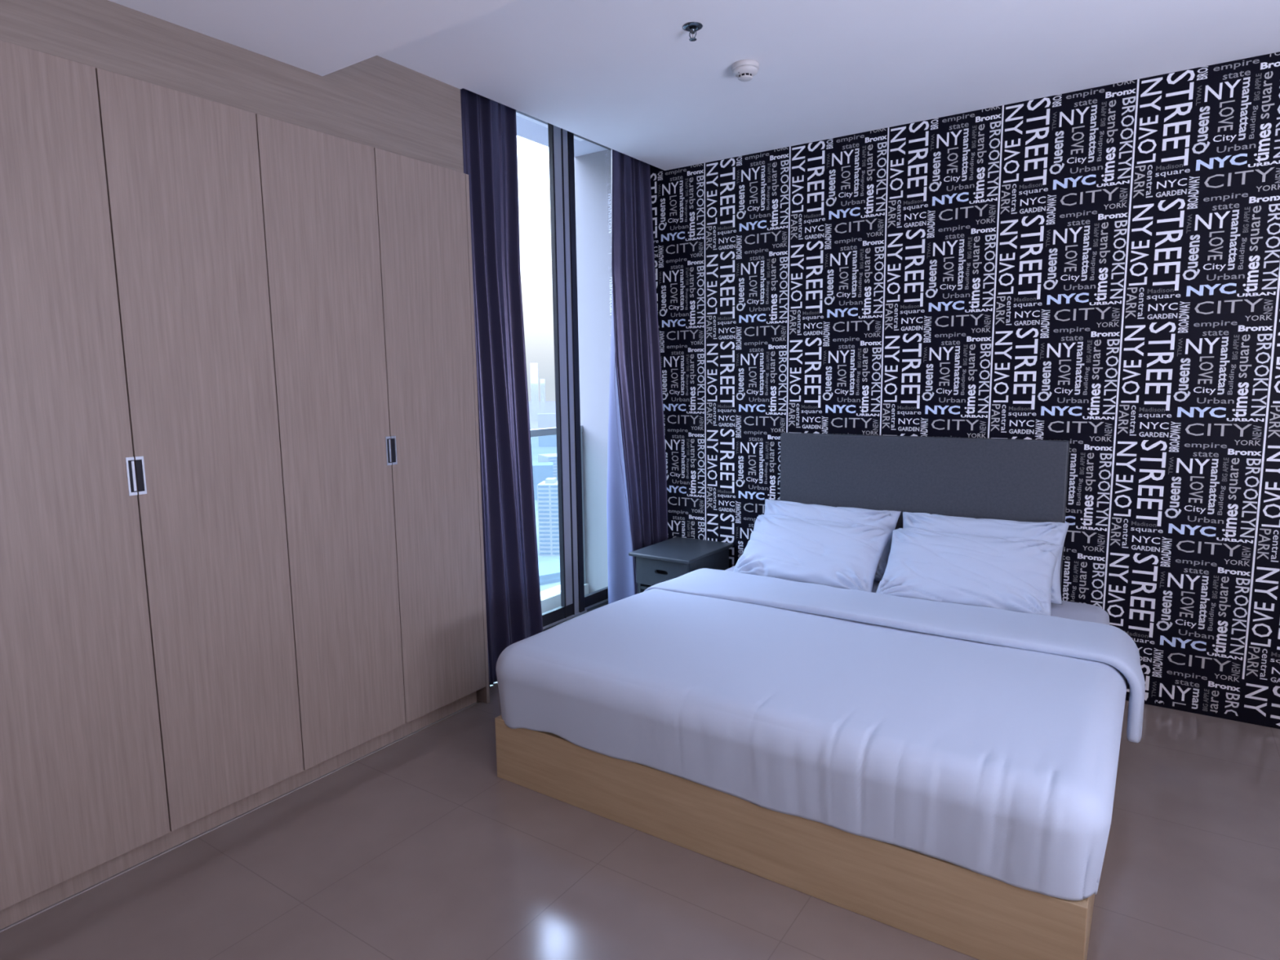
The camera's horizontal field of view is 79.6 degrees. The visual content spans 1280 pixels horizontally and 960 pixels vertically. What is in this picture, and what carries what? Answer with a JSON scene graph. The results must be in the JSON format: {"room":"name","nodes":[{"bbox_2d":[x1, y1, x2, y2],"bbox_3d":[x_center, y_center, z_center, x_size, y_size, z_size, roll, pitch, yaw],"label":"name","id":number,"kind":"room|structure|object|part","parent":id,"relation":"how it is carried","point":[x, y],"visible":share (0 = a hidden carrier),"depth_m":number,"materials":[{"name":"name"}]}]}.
{"room":"bedroom","nodes":[
{"label":"bedroom","id":0,"kind":"room"},
{"bbox_2d":[515,115,607,156],"bbox_3d":[-1.750,-2.114,3.068,0.670,0.225,5.560,4,9,34],"label":"soffit","id":1,"kind":"structure","parent":0,"point":[526,129],"depth_m":5.09,"materials":[{"name":"grey paint"}]},
{"bbox_2d":[573,149,612,593],"bbox_3d":[-0.135,-0.756,5.650,1.000,3.620,0.180,4,9,34],"label":"wall","id":2,"kind":"structure","parent":0,"point":[593,171],"depth_m":5.64,"materials":[{"name":"grey paint"}]},
{"bbox_2d":[0,681,1279,959],"bbox_3d":[0.093,1.424,0.833,5.600,0.120,7.150,4,9,34],"label":"floor","id":3,"kind":"structure","parent":0,"point":[415,848],"depth_m":2.25,"materials":[{"name":"tile"}]},
{"bbox_2d":[0,40,489,932],"bbox_3d":[-1.712,0.005,2.427,0.582,2.335,2.741,4,9,34],"label":"wardrobe","id":4,"kind":"object","parent":3,"relation":"on","point":[242,551],"visible":1,"depth_m":2.42,"materials":[{"name":"brown wood"}]},
{"bbox_3d":[-1.614,0.008,2.072,0.020,2.252,0.450,4,9,34],"label":"door","id":5,"kind":"part","parent":4,"relation":"part of","materials":[{"name":"brown wood"}]},
{"bbox_3d":[-1.486,-0.011,2.243,0.004,0.112,0.022,4,9,34],"label":"handle","id":6,"kind":"part","parent":4,"relation":"part of","materials":[{"name":"silver metal"}]},
{"bbox_3d":[-1.471,-0.014,2.263,0.004,0.112,0.022,4,9,34],"label":"handle","id":7,"kind":"part","parent":4,"relation":"part of","materials":[{"name":"silver metal"}]},
{"bbox_3d":[-1.361,-0.043,2.445,0.020,2.252,0.450,4,9,34],"label":"door","id":8,"kind":"part","parent":4,"relation":"part of","materials":[{"name":"brown wood"}]},
{"bbox_3d":[-1.107,-0.095,2.817,0.020,2.252,0.450,4,9,34],"label":"door","id":9,"kind":"part","parent":4,"relation":"part of","materials":[{"name":"brown wood"}]},
{"bbox_3d":[-0.978,-0.113,2.987,0.004,0.112,0.022,4,9,34],"label":"handle","id":10,"kind":"part","parent":4,"relation":"part of","materials":[{"name":"silver metal"}]},
{"bbox_3d":[-0.964,-0.116,3.008,0.004,0.112,0.022,4,9,34],"label":"handle","id":11,"kind":"part","parent":4,"relation":"part of","materials":[{"name":"silver metal"}]},
{"bbox_3d":[-0.853,-0.146,3.189,0.020,2.252,0.450,4,9,34],"label":"door","id":12,"kind":"part","parent":4,"relation":"part of","materials":[{"name":"brown wood"}]},
{"bbox_3d":[-0.953,-0.149,3.546,0.578,2.335,0.018,4,9,34],"label":"panel","id":13,"kind":"part","parent":4,"relation":"part of","materials":[{"name":"brown wood"}]},
{"bbox_2d":[628,536,733,593],"bbox_3d":[0.245,0.641,4.422,0.395,0.512,0.518,4,9,34],"label":"nightstand","id":14,"kind":"object","parent":3,"relation":"on","point":[676,557],"visible":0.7,"depth_m":4.28,"materials":[{"name":"grey paint"}]},
{"bbox_3d":[0.123,0.640,4.525,0.018,0.491,0.455,4,9,34],"label":"panel","id":15,"kind":"part","parent":14,"relation":"part of","materials":[{"name":"grey paint"}]},
{"bbox_2d":[640,584,652,589],"bbox_3d":[0.252,0.589,4.423,0.302,0.015,0.442,4,9,34],"label":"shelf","id":16,"kind":"object","parent":14,"relation":"attached to","point":[642,586],"depth_m":4.32,"materials":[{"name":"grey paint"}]},
{"bbox_3d":[0.121,0.512,4.219,0.332,0.153,0.018,4,9,34],"label":"drawer","id":17,"kind":"part","parent":14,"relation":"part of","materials":[{"name":"grey paint"}]},
{"bbox_3d":[0.390,0.660,4.346,0.018,0.491,0.455,4,9,34],"label":"panel","id":18,"kind":"part","parent":14,"relation":"part of","materials":[{"name":"grey paint"}]},
{"bbox_2d":[494,432,1094,959],"bbox_3d":[0.813,0.473,3.099,1.902,1.168,2.027,4,9,34],"label":"bed","id":19,"kind":"object","parent":3,"relation":"on","point":[945,904],"visible":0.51,"depth_m":2.45,"materials":[{"name":"brown wood"}]},
{"bbox_2d":[724,565,1109,624],"bbox_3d":[0.811,0.732,3.123,1.790,0.256,1.920,4,9,34],"label":"mattress","id":20,"kind":"object","parent":19,"relation":"on","point":[1068,610],"visible":0.04,"depth_m":3.31,"materials":[{"name":"grey fabric"}]},
{"bbox_2d":[733,514,892,591],"bbox_3d":[0.857,0.366,3.879,0.742,0.404,0.410,4,9,35],"label":"pillow","id":21,"kind":"object","parent":20,"relation":"on","point":[841,555],"visible":0.93,"depth_m":3.79,"materials":[{"name":"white fabric"}]},
{"bbox_2d":[495,568,1145,900],"bbox_3d":[0.679,0.714,2.899,2.042,0.315,1.552,4,9,34],"label":"duvet","id":22,"kind":"object","parent":20,"relation":"on","point":[984,740],"visible":1,"depth_m":2.37,"materials":[{"name":"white fabric"}]},
{"bbox_2d":[764,498,901,581],"bbox_3d":[0.951,0.301,3.993,0.741,0.410,0.303,4,9,32],"label":"pillow","id":23,"kind":"object","parent":20,"relation":"on","point":[884,519],"visible":0.27,"depth_m":3.92,"materials":[{"name":"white fabric"}]},
{"bbox_2d":[875,527,1062,615],"bbox_3d":[1.464,0.412,3.458,0.735,0.394,0.412,4,9,33],"label":"pillow","id":24,"kind":"object","parent":20,"relation":"on","point":[1014,574],"visible":0.94,"depth_m":3.38,"materials":[{"name":"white fabric"}]},
{"bbox_2d":[902,511,1069,604],"bbox_3d":[1.568,0.346,3.579,0.741,0.409,0.302,4,9,34],"label":"pillow","id":25,"kind":"object","parent":20,"relation":"on","point":[1055,533],"visible":0.27,"depth_m":3.52,"materials":[{"name":"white fabric"}]},
{"bbox_3d":[1.362,0.265,3.894,1.382,0.972,0.060,4,9,34],"label":"headboard","id":26,"kind":"part","parent":19,"relation":"part of","materials":[{"name":"grey fabric"}]},
{"bbox_2d":[377,0,1279,170],"bbox_3d":[0.002,-1.427,0.388,5.600,0.300,6.963,4,9,34],"label":"ceiling","id":27,"kind":"structure","parent":0,"point":[625,77],"depth_m":2.93,"materials":[{"name":"paint"}]},
{"bbox_2d":[0,0,463,173],"bbox_3d":[-1.735,-1.317,2.213,0.502,0.339,2.792,4,9,34],"label":"wall","id":28,"kind":"structure","parent":27,"relation":"attached to","point":[376,101],"depth_m":2.48,"materials":[{"name":"brown wood"}]},
{"bbox_2d":[107,0,518,75],"bbox_3d":[-0.366,-1.062,-0.663,4.997,0.144,4.742,4,9,34],"label":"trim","id":29,"kind":"structure","parent":27,"relation":"attached to","point":[322,37],"depth_m":2.28,"materials":[{"name":"paint"}]},
{"bbox_2d":[460,88,542,687],"bbox_3d":[-0.664,-0.475,3.647,0.097,2.941,0.517,4,9,34],"label":"curtain","id":30,"kind":"object","parent":27,"relation":"hanging from","point":[489,126],"visible":0.66,"depth_m":3.65,"materials":[{"name":"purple fabric"}]},
{"bbox_2d":[606,148,667,604],"bbox_3d":[-0.098,-0.598,4.537,0.369,2.941,0.415,4,9,34],"label":"curtain","id":31,"kind":"object","parent":27,"relation":"hanging from","point":[637,508],"visible":0.84,"depth_m":4.53,"materials":[{"name":"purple fabric"}]},
{"bbox_2d":[682,22,702,41],"bbox_3d":[0.183,-1.548,2.661,0.070,0.046,0.070,4,9,34],"label":"sprinkler","id":32,"kind":"object","parent":27,"relation":"attached to","point":[699,26],"visible":1,"depth_m":2.65,"materials":[{"name":"silver metal"}]},
{"bbox_2d":[732,59,759,81],"bbox_3d":[0.411,-1.589,2.993,0.106,0.055,0.106,4,9,34],"label":"smoke detector","id":33,"kind":"object","parent":27,"relation":"attached to","point":[744,70],"visible":1,"depth_m":2.96,"materials":[{"name":"grey plastic"}]},
{"bbox_2d":[606,51,1279,728],"bbox_3d":[2.078,-0.481,3.404,5.400,2.950,0.101,4,9,34],"label":"wall","id":34,"kind":"structure","parent":0,"point":[1095,269],"depth_m":3.46,"materials":[{"name":"black paper"}]},
{"bbox_3d":[-1.762,1.301,3.547,0.790,0.120,5.560,4,9,34],"label":"floor","id":35,"kind":"structure","parent":0,"visible":0},
{"bbox_2d":[540,582,588,613],"bbox_3d":[-2.021,1.167,3.705,0.170,0.113,5.560,4,9,34],"label":"kerb","id":36,"kind":"object","parent":35,"relation":"on","point":[552,602],"visible":0.11,"depth_m":5.62,"materials":[{"name":"grey concrete"}]},
{"bbox_2d":[530,425,586,598],"bbox_3d":[-1.885,0.484,3.760,0.050,1.221,5.157,4,9,34],"label":"glass balustrade","id":37,"kind":"object","parent":36,"relation":"on","point":[546,431],"visible":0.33,"depth_m":5.79,"materials":[{"name":"grey"}]},
{"bbox_3d":[-1.894,-0.096,3.685,0.050,0.050,5.156,4,9,34],"label":"handrail","id":38,"kind":"part","parent":37,"relation":"part of","materials":[{"name":"grey metal"}]},
{"bbox_3d":[-0.448,0.219,5.869,0.035,1.171,0.027,4,9,34],"label":"post","id":39,"kind":"part","parent":37,"relation":"part of","materials":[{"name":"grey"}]},
{"bbox_3d":[-1.142,-0.473,3.677,0.160,2.950,0.052,4,9,34],"label":"wall window","id":40,"kind":"structure","parent":0,"visible":0},
{"bbox_2d":[515,110,611,631],"bbox_3d":[-0.555,-0.565,4.325,0.100,2.950,1.690,4,9,34],"label":"window","id":41,"kind":"structure","parent":40,"relation":"attached to","point":[574,602],"depth_m":4.46,"materials":[{"name":"black metal"}]},
{"bbox_3d":[-0.680,-0.545,4.102,0.034,2.848,1.100,4,9,34],"label":"sash","id":42,"kind":"part","parent":41,"relation":"part of","materials":[{"name":"black metal"}]},
{"bbox_3d":[-0.290,-0.642,4.737,0.032,2.868,0.600,4,9,34],"label":"sash","id":43,"kind":"part","parent":41,"relation":"part of","materials":[{"name":"black metal"}]},
{"label":"outside","id":44,"kind":"structure","parent":0,"visible":0},
{"bbox_2d":[528,401,560,591],"bbox_3d":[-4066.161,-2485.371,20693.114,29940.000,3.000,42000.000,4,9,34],"label":"ground","id":45,"kind":"structure","parent":44,"point":[550,406],"depth_m":1378.62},
{"bbox_2d":[529,362,538,421],"bbox_3d":[-337.794,-281.937,2461.085,24.000,184.460,24.150,-2,7,-6],"label":"tower block","id":46,"kind":"object","parent":45,"relation":"on","point":[533,366],"visible":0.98,"depth_m":2448.98,"materials":[{"name":"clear glass"}]},
{"bbox_2d":[532,462,553,500],"bbox_3d":[-109.532,1.065,819.232,34.000,36.460,30.150,-2,7,-6],"label":"tower block","id":47,"kind":"object","parent":45,"relation":"on","point":[542,471],"visible":0.46,"depth_m":804.24,"materials":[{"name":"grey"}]},
{"bbox_2d":[540,378,545,413],"bbox_3d":[-336.871,-282.928,2664.415,16.000,134.460,16.150,-2,7,-6],"label":"tower block","id":48,"kind":"object","parent":45,"relation":"on","point":[542,380],"visible":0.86,"depth_m":2655.75,"materials":[{"name":"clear glass"}]},
{"bbox_2d":[537,413,556,446],"bbox_3d":[-176.065,-97.429,1489.162,42.000,62.460,40.150,-2,7,-6],"label":"tower block","id":49,"kind":"object","parent":45,"relation":"on","point":[544,420],"visible":0.69,"depth_m":1468.79,"materials":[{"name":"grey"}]},
{"bbox_2d":[537,453,557,480],"bbox_3d":[-89.493,-10.787,901.333,50.000,38.460,40.150,-4,8,-24],"label":"tower block","id":50,"kind":"object","parent":45,"relation":"on","point":[552,457],"visible":0.06,"depth_m":876.84,"materials":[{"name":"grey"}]},
{"bbox_2d":[537,477,559,555],"bbox_3d":[-62.324,25.757,554.065,18.000,53.960,22.150,0,7,5],"label":"apartment block","id":51,"kind":"object","parent":45,"relation":"on","point":[547,490],"visible":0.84,"depth_m":543.65,"materials":[{"name":"grey"}]},
{"bbox_2d":[537,559,559,585],"bbox_3d":[-56.740,58.393,487.830,50.000,6.000,30.150,-6,9,-35],"label":"building","id":52,"kind":"structure","parent":45,"relation":"on","point":[548,571],"depth_m":474.99,"materials":[{"name":"grey"}]}
]}

